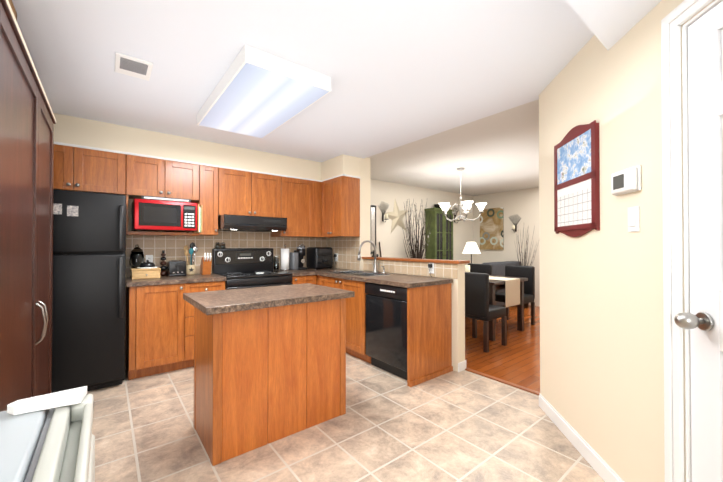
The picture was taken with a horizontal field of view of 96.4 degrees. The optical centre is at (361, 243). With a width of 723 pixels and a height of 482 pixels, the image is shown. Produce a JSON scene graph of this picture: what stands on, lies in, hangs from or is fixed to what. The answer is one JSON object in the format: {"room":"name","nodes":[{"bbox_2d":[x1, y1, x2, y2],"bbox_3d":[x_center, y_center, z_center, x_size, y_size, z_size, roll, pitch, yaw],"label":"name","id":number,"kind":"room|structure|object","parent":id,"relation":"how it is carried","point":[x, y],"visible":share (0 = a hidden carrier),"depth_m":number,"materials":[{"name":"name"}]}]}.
{"room":"kitchen","nodes":[
{"label":"kitchen","id":0,"kind":"room"},
{"bbox_2d":[125,273,199,363],"bbox_3d":[-2.029,0.002,3.881,3.720,2.555,0.120,0,-1,-38],"label":"wall","id":1,"kind":"structure","parent":0,"point":[125,333],"depth_m":3.42,"materials":[{"name":"beige paint"}]},
{"bbox_2d":[53,142,84,191],"bbox_3d":[-2.839,-0.690,2.965,0.445,0.422,0.316,0,-1,-38],"label":"upper cabinet","id":2,"kind":"object","parent":1,"relation":"attached to","point":[69,159],"depth_m":2.92,"materials":[{"name":"brown wood"}]},
{"bbox_2d":[85,146,136,201],"bbox_3d":[-2.564,-0.688,3.183,0.516,0.422,0.316,0,-1,-38],"label":"upper cabinet","id":3,"kind":"object","parent":1,"relation":"attached to","point":[107,171],"depth_m":3.11,"materials":[{"name":"brown wood"}]},
{"bbox_2d":[133,154,172,199],"bbox_3d":[-2.284,-0.686,3.403,0.460,0.422,0.316,0,-1,-38],"label":"upper cabinet","id":4,"kind":"object","parent":1,"relation":"attached to","point":[154,173],"depth_m":3.33,"materials":[{"name":"brown wood"}]},
{"bbox_2d":[173,159,200,201],"bbox_3d":[-2.051,-0.685,3.587,0.394,0.422,0.316,0,-1,-38],"label":"upper cabinet","id":5,"kind":"object","parent":1,"relation":"attached to","point":[186,174],"depth_m":3.52,"materials":[{"name":"brown wood"}]},
{"bbox_2d":[185,163,224,235],"bbox_3d":[-1.817,-0.493,3.771,0.333,0.802,0.316,0,-1,-38],"label":"upper cabinet","id":6,"kind":"object","parent":1,"relation":"attached to","point":[212,202],"depth_m":3.67,"materials":[{"name":"brown wood"}]},
{"bbox_2d":[132,195,196,232],"bbox_3d":[-2.078,-0.291,3.414,0.550,0.344,0.416,0,-1,-38],"label":"microwave","id":7,"kind":"object","parent":6,"relation":"in","point":[155,213],"visible":1,"depth_m":3.25,"materials":[{"name":"red"}]},
{"bbox_2d":[192,204,201,232],"bbox_3d":[-1.820,-0.268,3.577,0.042,0.300,0.320,0,-1,-38],"label":"cutting board","id":8,"kind":"object","parent":6,"relation":"in","point":[199,218],"visible":0.52,"depth_m":3.46,"materials":[{"name":"brown wood"}]},
{"bbox_2d":[126,231,325,276],"bbox_3d":[-1.521,-0.052,4.203,2.525,0.832,0.006,0,-1,-38],"label":"tile backsplash","id":9,"kind":"structure","parent":1,"relation":"attached to","point":[173,246],"depth_m":3.91,"materials":[{"name":"beige tile"}]},
{"bbox_2d":[146,255,152,261],"bbox_3d":[-2.330,0.186,3.551,0.070,0.114,0.010,0,-1,-38],"label":"outlet","id":10,"kind":"object","parent":9,"relation":"attached to","point":[149,258],"visible":0.71,"depth_m":3.55,"materials":[{"name":"white plastic"}]},
{"bbox_2d":[225,166,256,215],"bbox_3d":[-1.562,-0.606,3.972,0.445,0.572,0.316,0,-1,-38],"label":"upper cabinet","id":11,"kind":"object","parent":1,"relation":"attached to","point":[240,184],"depth_m":3.87,"materials":[{"name":"brown wood"}]},
{"bbox_2d":[257,171,276,216],"bbox_3d":[-1.315,-0.605,4.168,0.446,0.572,0.316,0,-1,-38],"label":"upper cabinet","id":12,"kind":"object","parent":1,"relation":"attached to","point":[266,182],"depth_m":4.07,"materials":[{"name":"brown wood"}]},
{"bbox_2d":[271,174,320,237],"bbox_3d":[-0.903,-0.487,4.454,0.687,0.802,0.375,0,-1,-38],"label":"upper cabinet","id":13,"kind":"object","parent":1,"relation":"attached to","point":[314,208],"depth_m":4.36,"materials":[{"name":"brown wood"}]},
{"bbox_2d":[218,214,286,231],"bbox_3d":[-1.375,-0.233,3.992,0.750,0.164,0.504,0,-1,-38],"label":"range hood","id":14,"kind":"object","parent":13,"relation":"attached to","point":[226,222],"visible":0.98,"depth_m":3.77,"materials":[{"name":"black metal"}]},
{"bbox_2d":[53,113,359,179],"bbox_3d":[-1.688,-1.025,3.556,3.600,0.258,0.826,0,-1,-38],"label":"wall","id":15,"kind":"structure","parent":0,"point":[84,132],"depth_m":3.52,"materials":[{"name":"beige paint"}]},
{"bbox_2d":[12,0,593,195],"bbox_3d":[1.612,-1.232,2.855,8.150,0.145,6.720,0,-1,-38],"label":"ceiling","id":16,"kind":"structure","parent":0,"point":[401,72],"depth_m":2.16,"materials":[{"name":"white paint"}]},
{"bbox_2d":[115,52,152,80],"bbox_3d":[-1.504,-1.157,2.133,0.195,0.015,0.270,0,-1,-38],"label":"ceiling vent","id":17,"kind":"object","parent":16,"relation":"in","point":[132,66],"visible":1,"depth_m":2.11,"materials":[{"name":"white metal"}]},
{"bbox_2d":[197,44,330,138],"bbox_3d":[-0.841,-1.110,2.580,0.600,0.102,1.270,0,-1,-38],"label":"fluorescent ceiling light","id":18,"kind":"object","parent":16,"relation":"attached to","point":[258,93],"visible":1,"depth_m":2.31,"materials":[{"name":"white plastic"}]},
{"bbox_2d":[439,168,486,221],"bbox_3d":[1.530,-0.753,5.063,0.741,0.824,0.715,0,-1,-38],"label":"chandelier","id":19,"kind":"object","parent":16,"relation":"hanging from","point":[466,207],"visible":1,"depth_m":4.96,"materials":[{"name":"white glass"}]},
{"bbox_2d":[86,353,604,481],"bbox_3d":[0.020,1.288,1.430,3.910,0.060,6.490,0,-1,-38],"label":"floor","id":20,"kind":"structure","parent":0,"point":[461,426],"depth_m":2.08,"materials":[{"name":"beige tile"}]},
{"bbox_2d":[0,0,55,411],"bbox_3d":[-1.986,0.170,1.573,0.638,2.180,1.638,0,-1,-38],"label":"pantry","id":21,"kind":"object","parent":20,"relation":"on","point":[27,120],"visible":0.75,"depth_m":1.58,"materials":[{"name":"brown wood"}]},
{"bbox_2d":[8,0,16,20],"bbox_3d":[-1.709,-1.024,1.193,0.529,0.199,0.570,0,-1,-38],"label":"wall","id":22,"kind":"structure","parent":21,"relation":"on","point":[13,8],"depth_m":1.52,"materials":[{"name":"beige paint"}]},
{"bbox_2d":[0,386,94,481],"bbox_3d":[-0.814,0.815,0.470,0.647,0.870,0.550,0,-1,-38],"label":"mini fridge","id":23,"kind":"object","parent":20,"relation":"on","point":[50,437],"visible":1,"depth_m":0.69,"materials":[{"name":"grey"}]},
{"bbox_2d":[52,189,125,392],"bbox_3d":[-2.583,0.415,2.882,0.755,1.712,0.715,0,-1,-38],"label":"refrigerator","id":24,"kind":"object","parent":20,"relation":"on","point":[89,291],"visible":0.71,"depth_m":2.71,"materials":[{"name":"black metal"}]},
{"bbox_2d":[126,281,224,379],"bbox_3d":[-1.964,0.838,3.429,0.838,0.874,0.651,0,-1,-38],"label":"base cabinet","id":25,"kind":"object","parent":20,"relation":"on","point":[159,329],"visible":0.75,"depth_m":3.11,"materials":[{"name":"brown wood"}]},
{"bbox_2d":[126,273,225,286],"bbox_3d":[-1.977,0.380,3.431,0.861,0.040,0.632,0,-1,-38],"label":"countertop","id":26,"kind":"structure","parent":25,"relation":"on","point":[163,280],"depth_m":3.22,"materials":[{"name":"laminate"}]},
{"bbox_2d":[130,267,160,279],"bbox_3d":[-2.207,0.308,3.306,0.250,0.100,0.229,0,-1,-38],"label":"drawer","id":27,"kind":"object","parent":26,"relation":"on","point":[151,273],"visible":0.98,"depth_m":3.23,"materials":[{"name":"brown wood"}]},
{"bbox_2d":[129,245,144,267],"bbox_3d":[-2.381,0.186,3.430,0.136,0.346,0.136,0,-1,-38],"label":"coffee maker","id":28,"kind":"object","parent":27,"relation":"on","point":[137,259],"visible":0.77,"depth_m":3.38,"materials":[{"name":"black plastic"}]},
{"bbox_2d":[137,260,156,268],"bbox_3d":[-2.201,0.214,3.323,0.180,0.086,0.180,0,-1,-38],"label":"butter dish","id":29,"kind":"object","parent":27,"relation":"on","point":[147,264],"visible":1,"depth_m":3.27,"materials":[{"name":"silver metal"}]},
{"bbox_2d":[160,250,166,275],"bbox_3d":[-2.174,0.220,3.548,0.072,0.281,0.074,0,-1,-38],"label":"balls","id":30,"kind":"object","parent":26,"relation":"on","point":[163,262],"visible":1,"depth_m":3.53,"materials":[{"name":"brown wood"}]},
{"bbox_2d":[167,260,186,276],"bbox_3d":[-2.050,0.274,3.575,0.170,0.172,0.250,0,-1,-38],"label":"toaster","id":31,"kind":"object","parent":26,"relation":"on","point":[175,268],"visible":0.98,"depth_m":3.48,"materials":[{"name":"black metal"}]},
{"bbox_2d":[184,242,197,274],"bbox_3d":[-1.953,0.175,3.695,0.138,0.372,0.107,0,-1,-38],"label":"utensil crock","id":32,"kind":"object","parent":26,"relation":"on","point":[191,269],"visible":0.98,"depth_m":3.67,"materials":[{"name":"beige ceramic"}]},
{"bbox_2d":[200,253,211,274],"bbox_3d":[-1.790,0.236,3.730,0.090,0.252,0.190,0,-1,-38],"label":"knife block","id":33,"kind":"object","parent":26,"relation":"on","point":[205,265],"visible":1,"depth_m":3.70,"materials":[{"name":"brown wood"}]},
{"bbox_2d":[212,248,292,289],"bbox_3d":[-1.313,0.672,3.908,0.764,1.215,0.696,0,-1,-38],"label":"range","id":34,"kind":"object","parent":20,"relation":"on","point":[239,268],"visible":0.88,"depth_m":3.96,"materials":[{"name":"black metal"}]},
{"bbox_2d":[215,243,224,247],"bbox_3d":[-1.738,0.028,3.977,0.113,0.071,0.048,0,-1,-38],"label":"spice jars","id":35,"kind":"object","parent":34,"relation":"on","point":[217,245],"visible":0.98,"depth_m":3.96,"materials":[{"name":"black glass"}]},
{"bbox_2d":[183,283,354,465],"bbox_3d":[-0.649,0.808,2.301,0.995,0.915,0.680,0,-1,-38],"label":"kitchen island","id":36,"kind":"object","parent":20,"relation":"on","point":[269,364],"visible":1,"depth_m":2.06,"materials":[{"name":"brown wood"}]},
{"bbox_2d":[292,275,319,284],"bbox_3d":[-0.875,0.845,4.267,0.363,0.874,0.686,0,-1,-38],"label":"base cabinet","id":37,"kind":"object","parent":20,"relation":"on","point":[313,279],"depth_m":4.08,"materials":[{"name":"brown wood"}]},
{"bbox_2d":[275,270,312,275],"bbox_3d":[-0.919,0.387,4.264,0.287,0.040,0.633,0,-1,-38],"label":"countertop","id":38,"kind":"structure","parent":37,"relation":"on","point":[295,272],"depth_m":4.08,"materials":[{"name":"laminate"}]},
{"bbox_2d":[274,256,278,269],"bbox_3d":[-1.159,0.272,4.400,0.064,0.190,0.064,0,-1,-38],"label":"glass canister","id":39,"kind":"object","parent":38,"relation":"on","point":[276,262],"visible":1,"depth_m":4.37,"materials":[{"name":"black"}]},
{"bbox_2d":[280,244,289,269],"bbox_3d":[-1.044,0.191,4.415,0.132,0.354,0.132,0,-1,-38],"label":"paper towel holder","id":40,"kind":"object","parent":38,"relation":"on","point":[285,259],"visible":1,"depth_m":4.37,"materials":[{"name":"white paper"}]},
{"bbox_2d":[320,276,359,342],"bbox_3d":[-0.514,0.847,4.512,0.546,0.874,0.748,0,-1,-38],"label":"base cabinet","id":41,"kind":"object","parent":20,"relation":"on","point":[353,303],"depth_m":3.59,"materials":[{"name":"brown wood"}]},
{"bbox_2d":[307,268,452,287],"bbox_3d":[-0.044,0.450,3.914,0.655,0.179,2.267,0,-1,-38],"label":"countertop","id":42,"kind":"structure","parent":41,"relation":"on","point":[403,280],"depth_m":3.39,"materials":[{"name":"laminate"}]},
{"bbox_2d":[289,244,306,269],"bbox_3d":[-0.890,0.187,4.511,0.209,0.363,0.200,0,-1,-38],"label":"coffee maker","id":43,"kind":"object","parent":42,"relation":"on","point":[296,260],"visible":0.98,"depth_m":4.46,"materials":[{"name":"grey plastic"}]},
{"bbox_2d":[306,247,332,269],"bbox_3d":[-0.585,0.214,4.650,0.290,0.310,0.360,0,-1,-38],"label":"air fryer","id":44,"kind":"object","parent":42,"relation":"on","point":[317,258],"visible":1,"depth_m":4.56,"materials":[{"name":"black plastic"}]},
{"bbox_2d":[357,240,385,272],"bbox_3d":[0.110,0.163,3.929,0.313,0.400,0.246,0,-1,-38],"label":"kitchen faucet","id":45,"kind":"object","parent":42,"relation":"on","point":[375,260],"visible":0.98,"depth_m":4.00,"materials":[{"name":"silver metal"}]},
{"bbox_2d":[360,281,451,386],"bbox_3d":[0.444,0.839,3.331,0.607,0.871,0.712,0,-1,-38],"label":"base cabinet","id":46,"kind":"object","parent":20,"relation":"on","point":[404,333],"depth_m":3.07,"materials":[{"name":"brown wood"}]},
{"bbox_2d":[465,368,539,394],"bbox_3d":[1.303,1.265,2.952,0.050,0.012,0.791,0,-1,-38],"label":"threshold strip","id":47,"kind":"object","parent":20,"relation":"on","point":[504,381],"depth_m":2.94,"materials":[{"name":"brown wood"}]},
{"bbox_2d":[338,158,469,371],"bbox_3d":[0.174,0.005,4.267,0.215,2.555,2.705,0,-1,-38],"label":"wall","id":48,"kind":"structure","parent":0,"point":[454,270],"depth_m":3.55,"materials":[{"name":"beige paint"}]},
{"bbox_2d":[321,179,324,237],"bbox_3d":[-0.356,-0.487,4.524,0.298,0.802,0.305,0,-1,-38],"label":"upper cabinet","id":49,"kind":"object","parent":48,"relation":"attached to","point":[322,181],"depth_m":4.52,"materials":[{"name":"brown wood"}]},
{"bbox_2d":[334,253,337,260],"bbox_3d":[-0.386,0.229,4.756,0.043,0.159,0.070,0,-1,-38],"label":"outlet","id":50,"kind":"object","parent":48,"relation":"attached to","point":[335,256],"visible":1,"depth_m":4.74,"materials":[{"name":"white plastic"}]},
{"bbox_2d":[325,174,359,237],"bbox_3d":[-0.236,-0.488,4.372,0.298,0.802,0.316,0,-1,-38],"label":"upper cabinet","id":51,"kind":"object","parent":48,"relation":"attached to","point":[342,192],"depth_m":4.27,"materials":[{"name":"brown wood"}]},
{"bbox_2d":[326,237,359,269],"bbox_3d":[-0.271,-0.049,4.652,0.006,0.832,0.810,0,-1,-38],"label":"tile backsplash","id":52,"kind":"structure","parent":48,"relation":"attached to","point":[346,249],"depth_m":4.59,"materials":[{"name":"beige tile"}]},
{"bbox_2d":[428,263,433,276],"bbox_3d":[0.732,0.288,3.433,0.043,0.159,0.070,0,-1,-38],"label":"outlet","id":53,"kind":"object","parent":48,"relation":"attached to","point":[431,267],"visible":0.98,"depth_m":3.43,"materials":[{"name":"white plastic"}]},
{"bbox_2d":[371,179,472,264],"bbox_3d":[1.098,0.025,6.643,4.250,2.555,0.120,0,-1,-38],"label":"wall","id":54,"kind":"structure","parent":0,"point":[393,242],"depth_m":6.44,"materials":[{"name":"beige paint"}]},
{"bbox_2d":[371,205,375,253],"bbox_3d":[0.201,-0.245,5.837,0.160,0.880,0.031,0,-1,-38],"label":"mirror","id":55,"kind":"object","parent":54,"relation":"attached to","point":[373,223],"visible":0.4,"depth_m":5.83,"materials":[{"name":"black"}]},
{"bbox_2d":[379,201,388,221],"bbox_3d":[0.445,-0.577,5.964,0.275,0.397,0.140,0,-1,-38],"label":"sconce","id":56,"kind":"object","parent":54,"relation":"attached to","point":[386,215],"visible":0.94,"depth_m":6.00,"materials":[{"name":"grey metal"}]},
{"bbox_2d":[385,199,407,232],"bbox_3d":[0.688,-0.520,6.211,0.696,0.694,0.052,0,-1,-38],"label":"decor","id":57,"kind":"object","parent":54,"relation":"attached to","point":[396,216],"visible":0.94,"depth_m":6.20,"materials":[{"name":"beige metal"}]},
{"bbox_2d":[453,206,459,222],"bbox_3d":[2.172,-0.646,7.328,0.275,0.397,0.140,0,-1,-38],"label":"sconce","id":58,"kind":"object","parent":54,"relation":"attached to","point":[456,214],"visible":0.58,"depth_m":7.35,"materials":[{"name":"grey metal"}]},
{"bbox_2d":[465,305,539,391],"bbox_3d":[2.177,1.321,5.273,4.240,0.060,3.590,0,-1,-38],"label":"floor","id":59,"kind":"structure","parent":0,"point":[515,359],"depth_m":3.78,"materials":[{"name":"brown wood"}]},
{"bbox_2d":[402,199,431,258],"bbox_3d":[1.117,0.207,6.254,0.774,2.183,0.388,0,-1,-38],"label":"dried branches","id":60,"kind":"object","parent":59,"relation":"on","point":[418,252],"visible":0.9,"depth_m":6.21,"materials":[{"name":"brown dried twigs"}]},
{"bbox_2d":[425,208,453,259],"bbox_3d":[1.655,0.294,6.822,0.650,2.020,0.278,0,-1,-38],"label":"hutch","id":61,"kind":"object","parent":59,"relation":"on","point":[440,243],"visible":0.46,"depth_m":6.69,"materials":[{"name":"paint"}]},
{"bbox_2d":[462,242,480,262],"bbox_3d":[2.113,0.639,6.216,0.340,1.320,0.340,0,-1,-38],"label":"floor lamp","id":62,"kind":"object","parent":59,"relation":"on","point":[471,248],"visible":0.62,"depth_m":6.12,"materials":[{"name":"white fabric"}]},
{"bbox_2d":[468,263,491,320],"bbox_3d":[1.985,0.835,5.731,0.480,0.920,0.460,0,-1,-38],"label":"chair","id":63,"kind":"object","parent":59,"relation":"on","point":[481,268],"visible":0.23,"depth_m":5.78,"materials":[{"name":"black leather"}]},
{"bbox_2d":[465,272,506,352],"bbox_3d":[1.493,0.821,4.094,0.480,0.920,0.460,0,-1,-38],"label":"chair","id":64,"kind":"object","parent":59,"relation":"on","point":[478,306],"visible":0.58,"depth_m":3.88,"materials":[{"name":"black leather"}]},
{"bbox_2d":[482,261,520,305],"bbox_3d":[2.657,0.844,6.848,1.200,0.920,0.920,0,-1,-38],"label":"sofa","id":65,"kind":"object","parent":59,"relation":"on","point":[498,268],"visible":0.08,"depth_m":6.32,"materials":[{"name":"grey fabric"}]},
{"bbox_2d":[489,275,527,340],"bbox_3d":[1.617,0.901,5.058,0.950,0.775,1.500,0,-1,-38],"label":"dining table","id":66,"kind":"object","parent":59,"relation":"on","point":[494,285],"visible":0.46,"depth_m":4.43,"materials":[{"name":"brown wood"}]},
{"bbox_2d":[489,276,519,306],"bbox_3d":[1.687,0.688,4.979,0.400,0.360,1.312,0,-1,-38],"label":"table runner","id":67,"kind":"object","parent":66,"relation":"on","point":[512,291],"visible":0.64,"depth_m":4.47,"materials":[{"name":"fabric"}]},
{"bbox_2d":[465,265,469,271],"bbox_3d":[1.665,0.424,5.074,0.075,0.169,0.075,0,-1,40],"label":"pillar candle","id":68,"kind":"object","parent":67,"relation":"on","point":[467,268],"visible":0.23,"depth_m":5.03,"materials":[{"name":"beige wax"}]},
{"bbox_2d":[495,265,534,324],"bbox_3d":[2.431,0.830,5.165,0.480,0.920,0.460,0,-1,-38],"label":"chair","id":69,"kind":"object","parent":59,"relation":"on","point":[528,272],"visible":0.58,"depth_m":5.13,"materials":[{"name":"black leather"}]},
{"bbox_2d":[514,224,537,307],"bbox_3d":[3.344,0.430,6.559,0.451,1.744,0.535,0,-1,-38],"label":"vase","id":70,"kind":"object","parent":59,"relation":"on","point":[526,305],"visible":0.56,"depth_m":6.54,"materials":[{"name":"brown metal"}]},
{"bbox_2d":[473,187,539,306],"bbox_3d":[3.831,0.024,6.513,0.120,2.555,3.470,0,-1,-38],"label":"wall","id":71,"kind":"structure","parent":0,"point":[523,204],"depth_m":7.02,"materials":[{"name":"beige paint"}]},
{"bbox_2d":[480,207,503,249],"bbox_3d":[2.993,-0.326,7.447,0.038,0.950,0.570,0,-1,-38],"label":"abstract painting","id":72,"kind":"object","parent":71,"relation":"attached to","point":[491,228],"visible":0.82,"depth_m":7.41,"materials":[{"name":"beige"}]},
{"bbox_2d":[508,214,520,230],"bbox_3d":[3.291,-0.429,6.989,0.140,0.397,0.275,0,-1,-38],"label":"sconce","id":73,"kind":"object","parent":71,"relation":"attached to","point":[514,226],"visible":0.92,"depth_m":6.99,"materials":[{"name":"grey metal"}]},
{"bbox_2d":[566,0,661,49],"bbox_3d":[1.127,-1.105,-0.122,3.460,0.160,2.650,0,-1,-38],"label":"soffit","id":74,"kind":"structure","parent":0,"point":[609,23],"depth_m":1.43,"materials":[{"name":"white paint"}]},
{"bbox_2d":[539,0,714,481],"bbox_3d":[1.206,-0.015,0.436,0.120,2.530,4.200,0,0,7],"label":"wall","id":75,"kind":"structure","parent":0,"point":[601,349],"depth_m":1.66,"materials":[{"name":"beige paint"}]},
{"bbox_2d":[554,120,599,236],"bbox_3d":[1.317,-0.377,2.002,0.024,0.680,0.470,0,0,7],"label":"frame","id":76,"kind":"object","parent":75,"relation":"attached to","point":[576,182],"visible":1,"depth_m":1.95,"materials":[{"name":"red painted wood"}]},
{"bbox_2d":[539,393,623,481],"bbox_3d":[1.140,1.200,0.434,0.012,0.100,4.200,0,0,7],"label":"baseboard","id":77,"kind":"structure","parent":75,"relation":"attached to","point":[603,469],"depth_m":1.94,"materials":[{"name":"white"}]},
{"bbox_2d":[611,165,640,195],"bbox_3d":[1.257,-0.296,1.545,0.036,0.116,0.170,0,0,7],"label":"thermostat","id":78,"kind":"object","parent":75,"relation":"attached to","point":[626,181],"visible":1,"depth_m":1.51,"materials":[{"name":"white plastic"}]},
{"bbox_2d":[628,206,639,231],"bbox_3d":[1.266,-0.111,1.507,0.011,0.116,0.072,0,0,7],"label":"switch plate","id":79,"kind":"object","parent":75,"relation":"attached to","point":[633,219],"visible":1,"depth_m":1.50,"materials":[{"name":"white plastic"}]},
{"bbox_2d":[661,0,722,481],"bbox_3d":[1.239,0.166,0.828,0.146,2.175,0.980,0,0,7],"label":"door frame","id":80,"kind":"structure","parent":75,"relation":"attached to","point":[675,19],"depth_m":1.26,"materials":[{"name":"white"}]},
{"bbox_2d":[674,1,722,481],"bbox_3d":[1.171,0.205,0.836,0.134,2.072,0.798,0,0,7],"label":"closet door","id":81,"kind":"structure","parent":75,"relation":"in","point":[702,320],"depth_m":1.16,"materials":[{"name":"white"}]}
]}

